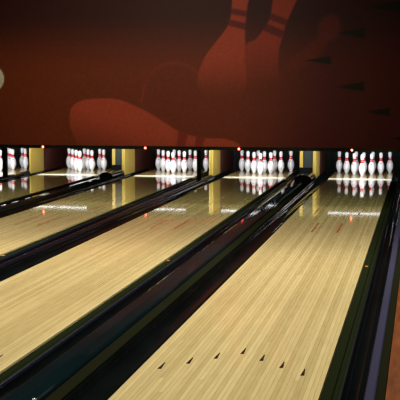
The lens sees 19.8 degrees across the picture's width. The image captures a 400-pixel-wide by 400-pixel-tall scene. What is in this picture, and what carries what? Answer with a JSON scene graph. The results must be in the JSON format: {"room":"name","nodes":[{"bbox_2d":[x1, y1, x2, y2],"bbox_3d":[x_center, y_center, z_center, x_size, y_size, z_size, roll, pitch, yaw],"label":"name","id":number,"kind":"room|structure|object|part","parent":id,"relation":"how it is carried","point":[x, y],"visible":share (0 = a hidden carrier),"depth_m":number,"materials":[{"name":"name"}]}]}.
{"room":"sports facility","nodes":[
{"label":"sports facility","id":0,"kind":"room"},
{"bbox_3d":[-2.304,-2.454,10.374,15.500,1.200,28.000,1,6,11],"label":"ceiling","id":1,"kind":"structure","parent":0,"visible":0},
{"bbox_2d":[0,0,399,151],"bbox_3d":[-0.434,-2.264,18.768,11.200,2.873,0.169,1,6,11],"label":"wall","id":2,"kind":"structure","parent":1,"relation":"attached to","point":[253,75],"depth_m":18.66,"materials":[{"name":"red paint"}]},
{"bbox_3d":[-0.432,-0.863,18.920,11.200,0.055,0.150,1,6,11],"label":"trim","id":3,"kind":"part","parent":2,"relation":"part of","materials":[{"name":"black"}]},
{"bbox_3d":[-2.304,0.759,10.700,15.500,0.140,28.000,1,6,11],"label":"floor","id":4,"kind":"structure","parent":0,"visible":0},
{"bbox_2d":[0,166,29,176],"bbox_3d":[-5.353,0.318,13.016,1.054,0.051,19.450,1,6,11],"label":"lane","id":5,"kind":"object","parent":4,"relation":"on","point":[18,169],"visible":0.33,"depth_m":21.31,"materials":[{"name":"brown wood"}]},
{"bbox_2d":[0,150,2,169],"bbox_3d":[-3.723,-0.745,21.358,0.121,0.381,0.121,0,6,-1],"label":"pin","id":6,"kind":"object","parent":5,"relation":"on","point":[1,162],"visible":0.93,"depth_m":21.33,"materials":[{"name":"white plastic"}]},
{"bbox_2d":[8,148,11,167],"bbox_3d":[-3.623,-0.797,21.873,0.121,0.381,0.121,1,6,7],"label":"pin","id":7,"kind":"object","parent":5,"relation":"on","point":[9,149],"visible":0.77,"depth_m":21.84,"materials":[{"name":"white plastic"}]},
{"bbox_2d":[10,149,15,168],"bbox_3d":[-3.523,-0.768,21.587,0.121,0.381,0.121,-1,6,-10],"label":"pin","id":8,"kind":"object","parent":5,"relation":"on","point":[12,160],"visible":1,"depth_m":21.55,"materials":[{"name":"white plastic"}]},
{"bbox_2d":[19,148,23,166],"bbox_3d":[-3.423,-0.820,22.102,0.121,0.381,0.121,-4,7,-32],"label":"pin","id":9,"kind":"object","parent":5,"relation":"on","point":[22,149],"visible":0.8,"depth_m":22.06,"materials":[{"name":"white plastic"}]},
{"bbox_2d":[22,148,28,168],"bbox_3d":[-3.324,-0.791,21.816,0.121,0.381,0.121,4,7,35],"label":"pin","id":10,"kind":"object","parent":5,"relation":"on","point":[25,162],"visible":1,"depth_m":21.78,"materials":[{"name":"white plastic"}]},
{"bbox_2d":[0,172,30,179],"bbox_3d":[-4.757,0.456,12.038,0.024,0.172,17.740,1,6,11],"label":"rail","id":11,"kind":"object","parent":4,"relation":"on","point":[27,172],"visible":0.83,"depth_m":19.92,"materials":[{"name":"black plastic"}]},
{"bbox_2d":[2,148,7,177],"bbox_3d":[-3.311,-0.636,19.468,0.056,0.502,0.100,1,6,11],"label":"support post","id":12,"kind":"object","parent":11,"relation":"on","point":[4,150],"visible":1,"depth_m":19.43,"materials":[{"name":"black"}]},
{"bbox_2d":[11,148,28,165],"bbox_3d":[-3.659,-0.882,23.412,0.366,0.350,0.100,1,6,11],"label":"curtain","id":13,"kind":"object","parent":4,"relation":"on","point":[17,154],"depth_m":23.41,"materials":[{"name":"black fabric"}]},
{"bbox_2d":[0,167,60,182],"bbox_3d":[-4.468,0.383,12.850,0.232,0.134,19.450,1,6,11],"label":"gutter","id":14,"kind":"object","parent":4,"relation":"on","point":[57,168],"visible":0.2,"depth_m":20.58,"materials":[{"name":"plastic"}]},
{"bbox_2d":[29,148,67,172],"bbox_3d":[-2.858,-1.118,21.726,0.026,1.350,2.200,1,6,11],"label":"kickback","id":15,"kind":"object","parent":4,"relation":"on","point":[40,159],"visible":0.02,"depth_m":21.55,"materials":[{"name":"brown wood"}]},
{"bbox_3d":[-2.990,-1.045,21.002,0.009,1.350,0.720,1,6,11],"label":"plate","id":16,"kind":"part","parent":15,"relation":"part of","materials":[{"name":"yellow metal"}]},
{"bbox_3d":[-2.780,-1.154,22.077,0.009,1.350,1.478,1,6,11],"label":"panel","id":17,"kind":"part","parent":15,"relation":"part of","materials":[{"name":"brown wood"}]},
{"bbox_2d":[0,176,98,205],"bbox_3d":[-3.204,0.403,12.605,0.232,0.144,19.450,1,6,11],"label":"gutter","id":18,"kind":"object","parent":4,"relation":"on","point":[90,178],"visible":0.19,"depth_m":17.24,"materials":[{"name":"plastic"}]},
{"bbox_2d":[0,167,111,202],"bbox_3d":[-3.836,0.347,12.723,1.054,0.051,19.450,1,6,11],"label":"lane","id":19,"kind":"object","parent":4,"relation":"on","point":[13,189],"visible":0.73,"depth_m":18.91,"materials":[{"name":"brown wood"}]},
{"bbox_2d":[66,148,70,167],"bbox_3d":[-2.504,-0.802,21.925,0.121,0.381,0.121,-5,8,-42],"label":"pin","id":20,"kind":"object","parent":19,"relation":"on","point":[68,149],"visible":0.91,"depth_m":21.89,"materials":[{"name":"white plastic"}]},
{"bbox_2d":[70,149,74,168],"bbox_3d":[-2.405,-0.773,21.638,0.121,0.381,0.121,-4,7,-37],"label":"pin","id":21,"kind":"object","parent":19,"relation":"on","point":[72,150],"visible":0.88,"depth_m":21.60,"materials":[{"name":"white plastic"}]},
{"bbox_2d":[73,150,77,169],"bbox_3d":[-2.305,-0.744,21.352,0.121,0.381,0.121,5,8,42],"label":"pin","id":22,"kind":"object","parent":19,"relation":"on","point":[75,151],"visible":0.92,"depth_m":21.32,"materials":[{"name":"white plastic"}]},
{"bbox_2d":[77,151,82,171],"bbox_3d":[-2.206,-0.715,21.065,0.121,0.381,0.121,0,6,3],"label":"pin","id":23,"kind":"object","parent":19,"relation":"on","point":[79,162],"visible":1,"depth_m":21.03,"materials":[{"name":"white plastic"}]},
{"bbox_2d":[82,149,85,167],"bbox_3d":[-2.205,-0.796,21.867,0.121,0.381,0.121,-1,6,-7],"label":"pin","id":24,"kind":"object","parent":19,"relation":"on","point":[84,150],"visible":0.81,"depth_m":21.83,"materials":[{"name":"white plastic"}]},
{"bbox_2d":[85,149,89,168],"bbox_3d":[-2.106,-0.767,21.581,0.121,0.381,0.121,0,6,-5],"label":"pin","id":25,"kind":"object","parent":19,"relation":"on","point":[87,150],"visible":0.91,"depth_m":21.55,"materials":[{"name":"white plastic"}]},
{"bbox_2d":[89,150,94,170],"bbox_3d":[-2.006,-0.738,21.294,0.121,0.381,0.121,-6,8,-44],"label":"pin","id":26,"kind":"object","parent":19,"relation":"on","point":[91,161],"visible":1,"depth_m":21.26,"materials":[{"name":"white plastic"}]},
{"bbox_2d":[97,149,101,168],"bbox_3d":[-1.906,-0.791,21.810,0.121,0.381,0.121,-5,7,-39],"label":"pin","id":27,"kind":"object","parent":19,"relation":"on","point":[99,158],"visible":0.82,"depth_m":21.77,"materials":[{"name":"white plastic"}]},
{"bbox_2d":[101,149,106,169],"bbox_3d":[-1.806,-0.761,21.523,0.121,0.381,0.121,2,6,21],"label":"pin","id":28,"kind":"object","parent":19,"relation":"on","point":[103,160],"visible":1,"depth_m":21.49,"materials":[{"name":"white plastic"}]},
{"bbox_2d":[0,169,123,212],"bbox_3d":[-3.140,0.448,11.712,0.232,0.255,17.720,1,6,11],"label":"ball return track","id":29,"kind":"object","parent":4,"relation":"on","point":[111,174],"visible":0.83,"depth_m":17.12,"materials":[{"name":"black plastic"}]},
{"bbox_2d":[99,169,123,178],"bbox_3d":[-1.531,-0.390,19.970,0.232,0.255,0.810,1,6,11],"label":"hood","id":30,"kind":"object","parent":29,"relation":"attached to","point":[114,173],"depth_m":19.71,"materials":[{"name":"black plastic"}]},
{"bbox_2d":[0,168,148,217],"bbox_3d":[-2.747,0.417,12.518,0.232,0.134,19.450,1,6,11],"label":"gutter","id":31,"kind":"object","parent":4,"relation":"on","point":[58,197],"visible":0.23,"depth_m":16.97,"materials":[{"name":"plastic"}]},
{"bbox_2d":[70,148,111,166],"bbox_3d":[-2.186,-0.859,23.127,0.858,0.357,0.100,1,6,11],"label":"curtain","id":32,"kind":"object","parent":4,"relation":"on","point":[108,152],"depth_m":23.07,"materials":[{"name":"black fabric"}]},
{"bbox_2d":[0,168,208,255],"bbox_3d":[-2.115,0.381,12.391,1.054,0.051,19.450,1,6,11],"label":"lane","id":33,"kind":"object","parent":4,"relation":"on","point":[18,230],"visible":0.89,"depth_m":14.82,"materials":[{"name":"brown wood"}]},
{"bbox_2d":[155,149,160,168],"bbox_3d":[-0.784,-0.769,21.593,0.121,0.381,0.121,-1,6,-11],"label":"pin","id":34,"kind":"object","parent":33,"relation":"on","point":[157,162],"visible":0.95,"depth_m":21.56,"materials":[{"name":"white plastic"}]},
{"bbox_2d":[160,150,165,170],"bbox_3d":[-0.684,-0.740,21.306,0.121,0.381,0.121,-4,7,-36],"label":"pin","id":35,"kind":"object","parent":33,"relation":"on","point":[162,162],"visible":0.97,"depth_m":21.27,"materials":[{"name":"white plastic"}]},
{"bbox_2d":[165,151,170,171],"bbox_3d":[-0.585,-0.711,21.020,0.121,0.381,0.121,-1,6,-13],"label":"pin","id":36,"kind":"object","parent":33,"relation":"on","point":[167,163],"visible":0.97,"depth_m":20.99,"materials":[{"name":"white plastic"}]},
{"bbox_2d":[170,152,176,172],"bbox_3d":[-0.486,-0.681,20.733,0.121,0.381,0.121,2,6,20],"label":"pin","id":37,"kind":"object","parent":33,"relation":"on","point":[173,166],"visible":1,"depth_m":20.70,"materials":[{"name":"white plastic"}]},
{"bbox_2d":[176,150,181,170],"bbox_3d":[-0.385,-0.734,21.249,0.121,0.381,0.121,-5,7,-39],"label":"pin","id":38,"kind":"object","parent":33,"relation":"on","point":[178,162],"visible":0.97,"depth_m":21.21,"materials":[{"name":"white plastic"}]},
{"bbox_2d":[181,151,187,171],"bbox_3d":[-0.286,-0.705,20.962,0.121,0.381,0.121,-3,6,-24],"label":"pin","id":39,"kind":"object","parent":33,"relation":"on","point":[184,165],"visible":1,"depth_m":20.93,"materials":[{"name":"white plastic"}]},
{"bbox_2d":[187,150,192,169],"bbox_3d":[-0.185,-0.757,21.478,0.121,0.381,0.121,0,6,-1],"label":"pin","id":40,"kind":"object","parent":33,"relation":"on","point":[189,161],"visible":0.88,"depth_m":21.44,"materials":[{"name":"white plastic"}]},
{"bbox_2d":[192,150,196,170],"bbox_3d":[-0.086,-0.728,21.191,0.121,0.381,0.121,5,8,42],"label":"pin","id":41,"kind":"object","parent":33,"relation":"on","point":[194,163],"visible":0.91,"depth_m":21.16,"materials":[{"name":"white plastic"}]},
{"bbox_2d":[203,150,208,169],"bbox_3d":[0.114,-0.751,21.420,0.121,0.381,0.121,4,7,33],"label":"pin","id":42,"kind":"object","parent":33,"relation":"on","point":[205,161],"visible":0.94,"depth_m":21.39,"materials":[{"name":"white plastic"}]},
{"bbox_2d":[0,172,208,263],"bbox_3d":[-1.483,0.437,12.274,0.232,0.144,19.450,1,6,11],"label":"gutter","id":43,"kind":"object","parent":4,"relation":"on","point":[6,257],"visible":0.23,"depth_m":13.28,"materials":[{"name":"plastic"}]},
{"bbox_2d":[0,175,212,269],"bbox_3d":[-1.497,0.520,11.409,0.071,0.172,17.740,1,6,11],"label":"rail","id":44,"kind":"object","parent":4,"relation":"on","point":[38,250],"visible":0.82,"depth_m":12.63,"materials":[{"name":"black plastic"}]},
{"bbox_2d":[197,150,200,180],"bbox_3d":[-0.014,-0.572,18.832,0.056,0.502,0.100,1,6,11],"label":"support post","id":45,"kind":"object","parent":44,"relation":"on","point":[198,151],"visible":1,"depth_m":18.79,"materials":[{"name":"black"}]},
{"bbox_2d":[0,169,231,281],"bbox_3d":[-1.185,0.447,12.216,0.232,0.134,19.450,1,6,11],"label":"gutter","id":46,"kind":"object","parent":4,"relation":"on","point":[38,258],"visible":0.43,"depth_m":12.73,"materials":[{"name":"plastic"}]},
{"bbox_2d":[112,149,152,174],"bbox_3d":[-1.241,-1.086,21.405,0.234,1.350,2.219,1,6,11],"label":"kickback","id":47,"kind":"object","parent":4,"relation":"on","point":[128,160],"visible":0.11,"depth_m":20.86,"materials":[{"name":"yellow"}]},
{"bbox_3d":[-1.467,-1.015,20.708,0.055,1.350,0.720,1,6,11],"label":"plate","id":48,"kind":"part","parent":47,"relation":"part of","materials":[{"name":"yellow"}]},
{"bbox_3d":[-1.237,-1.088,21.424,0.122,1.350,2.180,1,6,11],"label":"panel","id":49,"kind":"part","parent":47,"relation":"part of","materials":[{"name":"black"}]},
{"bbox_3d":[-1.292,-1.012,20.674,0.055,1.350,0.720,1,6,11],"label":"plate","id":50,"kind":"part","parent":47,"relation":"part of","materials":[{"name":"yellow metal"}]},
{"bbox_3d":[-1.083,-1.121,21.750,0.055,1.350,1.478,1,6,11],"label":"panel","id":51,"kind":"part","parent":47,"relation":"part of","materials":[{"name":"brown wood"}]},
{"bbox_2d":[0,169,296,373],"bbox_3d":[-0.552,0.411,12.090,1.054,0.051,19.450,1,6,11],"label":"lane","id":52,"kind":"object","parent":4,"relation":"on","point":[41,301],"visible":0.93,"depth_m":10.17,"materials":[{"name":"brown wood"}]},
{"bbox_2d":[239,150,244,170],"bbox_3d":[0.779,-0.738,21.292,0.121,0.381,0.121,-4,7,-34],"label":"pin","id":53,"kind":"object","parent":52,"relation":"on","point":[241,161],"visible":0.98,"depth_m":21.26,"materials":[{"name":"white plastic"}]},
{"bbox_2d":[245,151,250,171],"bbox_3d":[0.879,-0.709,21.005,0.121,0.381,0.121,5,8,40],"label":"pin","id":54,"kind":"object","parent":52,"relation":"on","point":[247,162],"visible":1,"depth_m":20.97,"materials":[{"name":"white plastic"}]},
{"bbox_2d":[251,152,256,172],"bbox_3d":[0.978,-0.680,20.718,0.121,0.381,0.121,2,6,23],"label":"pin","id":55,"kind":"object","parent":52,"relation":"on","point":[254,163],"visible":0.99,"depth_m":20.69,"materials":[{"name":"white plastic"}]},
{"bbox_2d":[257,153,263,173],"bbox_3d":[1.077,-0.651,20.432,0.121,0.381,0.121,0,6,-4],"label":"pin","id":56,"kind":"object","parent":52,"relation":"on","point":[260,167],"visible":1,"depth_m":20.40,"materials":[{"name":"white plastic"}]},
{"bbox_2d":[262,151,267,171],"bbox_3d":[1.178,-0.703,20.947,0.121,0.381,0.121,3,7,29],"label":"pin","id":57,"kind":"object","parent":52,"relation":"on","point":[264,161],"visible":0.93,"depth_m":20.91,"materials":[{"name":"white plastic"}]},
{"bbox_2d":[267,152,273,172],"bbox_3d":[1.277,-0.674,20.661,0.121,0.381,0.121,4,7,34],"label":"pin","id":58,"kind":"object","parent":52,"relation":"on","point":[270,166],"visible":1,"depth_m":20.63,"materials":[{"name":"white plastic"}]},
{"bbox_2d":[272,151,277,170],"bbox_3d":[1.378,-0.726,21.176,0.121,0.381,0.121,-3,7,-31],"label":"pin","id":59,"kind":"object","parent":52,"relation":"on","point":[274,160],"visible":0.9,"depth_m":21.14,"materials":[{"name":"white plastic"}]},
{"bbox_2d":[278,151,283,171],"bbox_3d":[1.477,-0.697,20.890,0.121,0.381,0.121,-6,8,-44],"label":"pin","id":60,"kind":"object","parent":52,"relation":"on","point":[280,163],"visible":1,"depth_m":20.85,"materials":[{"name":"white plastic"}]},
{"bbox_2d":[288,151,293,170],"bbox_3d":[1.677,-0.721,21.119,0.121,0.381,0.121,4,7,32],"label":"pin","id":61,"kind":"object","parent":52,"relation":"on","point":[290,162],"visible":0.94,"depth_m":21.09,"materials":[{"name":"white plastic"}]},
{"bbox_2d":[0,171,299,399],"bbox_3d":[0.080,0.467,11.972,0.232,0.144,19.450,1,6,11],"label":"gutter","id":62,"kind":"object","parent":4,"relation":"on","point":[33,363],"visible":0.41,"depth_m":8.34,"materials":[{"name":"plastic"}]},
{"bbox_2d":[2,171,315,399],"bbox_3d":[0.166,0.512,11.074,0.279,0.255,17.720,1,6,11],"label":"ball return track","id":63,"kind":"object","parent":4,"relation":"on","point":[57,380],"visible":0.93,"depth_m":7.86,"materials":[{"name":"black plastic"}]},
{"bbox_2d":[294,171,315,181],"bbox_3d":[1.776,-0.325,19.332,0.279,0.255,0.810,1,6,11],"label":"hood","id":64,"kind":"object","parent":63,"relation":"attached to","point":[308,176],"depth_m":18.95,"materials":[{"name":"black plastic"}]},
{"bbox_2d":[153,149,208,169],"bbox_3d":[-0.370,-0.802,22.779,1.116,0.401,0.100,1,6,11],"label":"curtain","id":65,"kind":"object","parent":4,"relation":"on","point":[154,150],"depth_m":22.76,"materials":[{"name":"black fabric"}]},
{"bbox_2d":[63,171,331,399],"bbox_3d":[0.583,0.482,11.876,0.232,0.134,19.450,1,6,11],"label":"gutter","id":66,"kind":"object","parent":4,"relation":"on","point":[108,378],"visible":0.71,"depth_m":8.26,"materials":[{"name":"plastic"}]},
{"bbox_2d":[209,150,232,175],"bbox_3d":[0.403,-1.055,21.098,0.073,1.350,2.200,1,6,11],"label":"kickback","id":67,"kind":"object","parent":4,"relation":"on","point":[220,161],"visible":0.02,"depth_m":20.76,"materials":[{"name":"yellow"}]},
{"bbox_3d":[0.242,-0.982,20.378,0.032,1.350,0.720,1,6,11],"label":"plate","id":68,"kind":"part","parent":67,"relation":"part of","materials":[{"name":"yellow"}]},
{"bbox_3d":[0.282,-0.981,20.371,0.032,1.350,0.720,1,6,11],"label":"plate","id":69,"kind":"part","parent":67,"relation":"part of","materials":[{"name":"yellow metal"}]},
{"bbox_3d":[0.491,-1.090,21.446,0.032,1.350,1.478,1,6,11],"label":"panel","id":70,"kind":"part","parent":67,"relation":"part of","materials":[{"name":"brown wood"}]},
{"bbox_2d":[108,170,393,399],"bbox_3d":[1.215,0.446,11.749,1.054,0.051,19.450,1,6,11],"label":"lane","id":71,"kind":"object","parent":4,"relation":"on","point":[273,329],"visible":0.97,"depth_m":7.91,"materials":[{"name":"brown wood"}]},
{"bbox_2d":[336,151,342,171],"bbox_3d":[2.546,-0.704,20.951,0.121,0.381,0.121,-5,8,-43],"label":"pin","id":72,"kind":"object","parent":71,"relation":"on","point":[339,165],"visible":1,"depth_m":20.91,"materials":[{"name":"white plastic"}]},
{"bbox_2d":[343,152,349,172],"bbox_3d":[2.646,-0.674,20.664,0.121,0.381,0.121,4,7,35],"label":"pin","id":73,"kind":"object","parent":71,"relation":"on","point":[346,166],"visible":1,"depth_m":20.63,"materials":[{"name":"white plastic"}]},
{"bbox_2d":[351,153,357,173],"bbox_3d":[2.745,-0.645,20.377,0.121,0.381,0.121,5,8,41],"label":"pin","id":74,"kind":"object","parent":71,"relation":"on","point":[354,167],"visible":1,"depth_m":20.34,"materials":[{"name":"white plastic"}]},
{"bbox_2d":[355,152,358,171],"bbox_3d":[2.845,-0.698,20.893,0.121,0.381,0.121,-3,7,-31],"label":"pin","id":75,"kind":"object","parent":71,"relation":"on","point":[357,162],"visible":0.45,"depth_m":20.86,"materials":[{"name":"white plastic"}]},
{"bbox_2d":[359,154,365,175],"bbox_3d":[2.844,-0.616,20.091,0.121,0.381,0.121,3,7,27],"label":"pin","id":76,"kind":"object","parent":71,"relation":"on","point":[362,168],"visible":1,"depth_m":20.05,"materials":[{"name":"white plastic"}]},
{"bbox_2d":[362,152,366,171],"bbox_3d":[2.945,-0.669,20.606,0.121,0.381,0.121,6,8,44],"label":"pin","id":77,"kind":"object","parent":71,"relation":"on","point":[364,153],"visible":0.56,"depth_m":20.58,"materials":[{"name":"white plastic"}]},
{"bbox_2d":[368,153,374,174],"bbox_3d":[3.044,-0.639,20.320,0.121,0.381,0.121,1,6,11],"label":"pin","id":78,"kind":"object","parent":71,"relation":"on","point":[371,168],"visible":1,"depth_m":20.29,"materials":[{"name":"white plastic"}]},
{"bbox_2d":[377,152,383,173],"bbox_3d":[3.244,-0.663,20.549,0.121,0.381,0.121,1,6,10],"label":"pin","id":79,"kind":"object","parent":71,"relation":"on","point":[380,166],"visible":1,"depth_m":20.52,"materials":[{"name":"white plastic"}]},
{"bbox_2d":[387,152,392,172],"bbox_3d":[3.444,-0.686,20.778,0.121,0.381,0.121,3,7,29],"label":"pin","id":80,"kind":"object","parent":71,"relation":"on","point":[389,163],"visible":0.95,"depth_m":20.74,"materials":[{"name":"white plastic"}]},
{"bbox_2d":[233,150,299,172],"bbox_3d":[1.307,-0.751,22.457,1.302,0.437,0.100,1,6,11],"label":"curtain","id":81,"kind":"object","parent":4,"relation":"on","point":[236,153],"depth_m":22.41,"materials":[{"name":"black fabric"}]},
{"bbox_2d":[300,151,326,176],"bbox_3d":[2.066,-1.021,20.767,0.281,1.350,2.219,1,6,11],"label":"kickback","id":82,"kind":"object","parent":4,"relation":"on","point":[315,162],"visible":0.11,"depth_m":19.75,"materials":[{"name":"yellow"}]},
{"bbox_3d":[1.816,-0.951,20.075,0.055,1.350,0.720,1,6,11],"label":"plate","id":83,"kind":"part","parent":82,"relation":"part of","materials":[{"name":"yellow"}]},
{"bbox_3d":[2.070,-1.023,20.786,0.169,1.350,2.180,1,6,11],"label":"panel","id":84,"kind":"part","parent":82,"relation":"part of","materials":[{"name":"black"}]},
{"bbox_3d":[2.038,-0.947,20.032,0.055,1.350,0.720,1,6,11],"label":"plate","id":85,"kind":"part","parent":82,"relation":"part of","materials":[{"name":"yellow metal"}]},
{"bbox_3d":[2.248,-1.056,21.108,0.055,1.350,1.478,1,6,11],"label":"panel","id":86,"kind":"part","parent":82,"relation":"part of","materials":[{"name":"brown wood"}]},
{"bbox_2d":[320,172,399,399],"bbox_3d":[1.847,0.502,11.631,0.232,0.144,19.450,1,6,11],"label":"gutter","id":87,"kind":"object","parent":4,"relation":"on","point":[347,377],"visible":0.99,"depth_m":8.04,"materials":[{"name":"plastic"}]},
{"bbox_2d":[326,151,399,174],"bbox_3d":[3.144,-0.709,22.103,1.394,0.448,0.100,1,6,11],"label":"curtain","id":88,"kind":"object","parent":4,"relation":"on","point":[332,159],"depth_m":22.08,"materials":[{"name":"black fabric"}]},
{"bbox_2d":[364,211,399,399],"bbox_3d":[1.824,0.586,10.769,0.052,0.170,17.740,1,6,11],"label":"rail","id":89,"kind":"object","parent":4,"relation":"on","point":[370,394],"visible":0.75,"depth_m":7.49,"materials":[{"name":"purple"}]},
{"bbox_2d":[375,240,399,399],"bbox_3d":[1.874,0.591,10.760,0.046,0.162,17.740,1,6,11],"label":"trim","id":90,"kind":"structure","parent":4,"relation":"on","point":[386,353],"depth_m":7.20,"materials":[{"name":"black plastic"}]},
{"bbox_2d":[385,281,399,399],"bbox_3d":[3.660,0.628,10.415,3.586,0.158,17.740,1,6,11],"label":"wooden walkway","id":91,"kind":"object","parent":4,"relation":"on","point":[393,382],"visible":1,"depth_m":6.55,"materials":[{"name":"brown wood"}]}
]}

